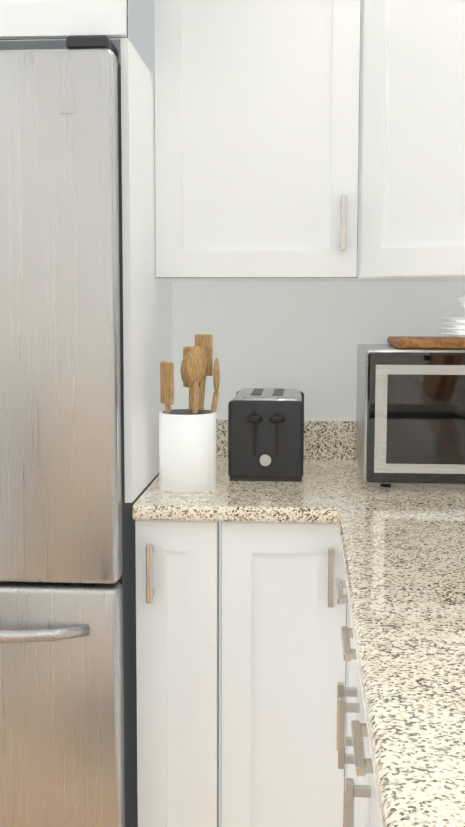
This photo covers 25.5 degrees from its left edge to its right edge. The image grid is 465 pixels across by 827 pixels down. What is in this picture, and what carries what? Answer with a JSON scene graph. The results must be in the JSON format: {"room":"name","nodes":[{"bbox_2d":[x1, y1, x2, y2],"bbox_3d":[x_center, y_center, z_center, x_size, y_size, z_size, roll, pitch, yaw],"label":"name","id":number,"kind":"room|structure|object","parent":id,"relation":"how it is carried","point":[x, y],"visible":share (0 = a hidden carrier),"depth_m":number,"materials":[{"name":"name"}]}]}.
{"room":"kitchen","nodes":[
{"label":"kitchen","id":0,"kind":"room"},
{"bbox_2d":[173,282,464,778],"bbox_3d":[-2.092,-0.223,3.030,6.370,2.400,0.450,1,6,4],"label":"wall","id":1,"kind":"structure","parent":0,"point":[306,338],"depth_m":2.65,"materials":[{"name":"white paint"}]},
{"bbox_2d":[154,0,325,281],"bbox_3d":[0.094,-0.834,2.395,0.519,1.038,0.373,1,6,4],"label":"upper cabinet","id":2,"kind":"object","parent":1,"relation":"attached to","point":[309,140],"depth_m":2.29,"materials":[{"name":"white paint"}]},
{"bbox_2d":[322,0,464,281],"bbox_3d":[0.556,-0.814,2.214,0.678,1.038,0.671,1,6,4],"label":"upper cabinet","id":3,"kind":"object","parent":1,"relation":"attached to","point":[395,69],"depth_m":2.21,"materials":[{"name":"white paint"}]},
{"bbox_3d":[-2.335,1.366,-0.238,6.370,0.080,7.300,1,6,4],"label":"floor","id":4,"kind":"structure","parent":0,"visible":0},
{"bbox_2d":[0,35,158,826],"bbox_3d":[-0.629,0.155,2.328,0.855,1.800,0.757,1,6,4],"label":"fridge","id":5,"kind":"object","parent":4,"relation":"on","point":[68,714],"visible":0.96,"depth_m":1.99,"materials":[{"name":"grey metal"}]},
{"bbox_2d":[0,0,172,502],"bbox_3d":[-0.631,-0.145,2.329,1.054,2.398,0.748,1,6,4],"label":"tall cabinet","id":6,"kind":"object","parent":4,"relation":"on","point":[126,28],"visible":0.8,"depth_m":2.06,"materials":[{"name":"white paint"}]},
{"bbox_2d":[135,520,346,826],"bbox_3d":[0.037,0.616,2.400,0.431,0.872,0.672,1,6,4],"label":"base cabinet","id":7,"kind":"object","parent":4,"relation":"on","point":[241,667],"visible":0.83,"depth_m":2.10,"materials":[{"name":"white paint"}]},
{"bbox_2d":[339,580,354,826],"bbox_3d":[0.529,0.688,1.725,0.638,0.872,0.722,1,6,4],"label":"base cabinet","id":8,"kind":"object","parent":4,"relation":"on","point":[348,644],"depth_m":1.69,"materials":[{"name":"white paint"}]},
{"bbox_2d":[355,649,381,826],"bbox_3d":[0.492,0.742,1.207,0.638,0.872,0.580,1,6,4],"label":"base cabinet","id":9,"kind":"object","parent":4,"relation":"on","point":[361,806],"depth_m":1.39,"materials":[{"name":"white paint"}]},
{"bbox_2d":[133,419,464,826],"bbox_3d":[0.182,0.482,-0.167,1.070,0.335,5.718,1,6,4],"label":"countertop","id":10,"kind":"structure","parent":9,"relation":"on","point":[402,546],"depth_m":1.45,"materials":[{"name":"beige stone"}]},
{"bbox_2d":[159,334,219,492],"bbox_3d":[-0.092,-0.004,2.218,0.131,0.331,0.138,1,6,4],"label":"utensil crock","id":11,"kind":"object","parent":10,"relation":"on","point":[187,450],"visible":1,"depth_m":2.17,"materials":[{"name":"white ceramic"}]},
{"bbox_2d":[228,388,303,481],"bbox_3d":[0.083,0.044,2.426,0.170,0.192,0.300,1,6,4],"label":"toaster","id":12,"kind":"object","parent":10,"relation":"on","point":[265,434],"visible":1,"depth_m":2.30,"materials":[{"name":"black metal"}]},
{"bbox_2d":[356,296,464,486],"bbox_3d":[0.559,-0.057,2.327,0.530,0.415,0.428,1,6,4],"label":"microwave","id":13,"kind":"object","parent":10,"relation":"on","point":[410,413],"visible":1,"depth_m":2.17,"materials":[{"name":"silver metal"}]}
]}

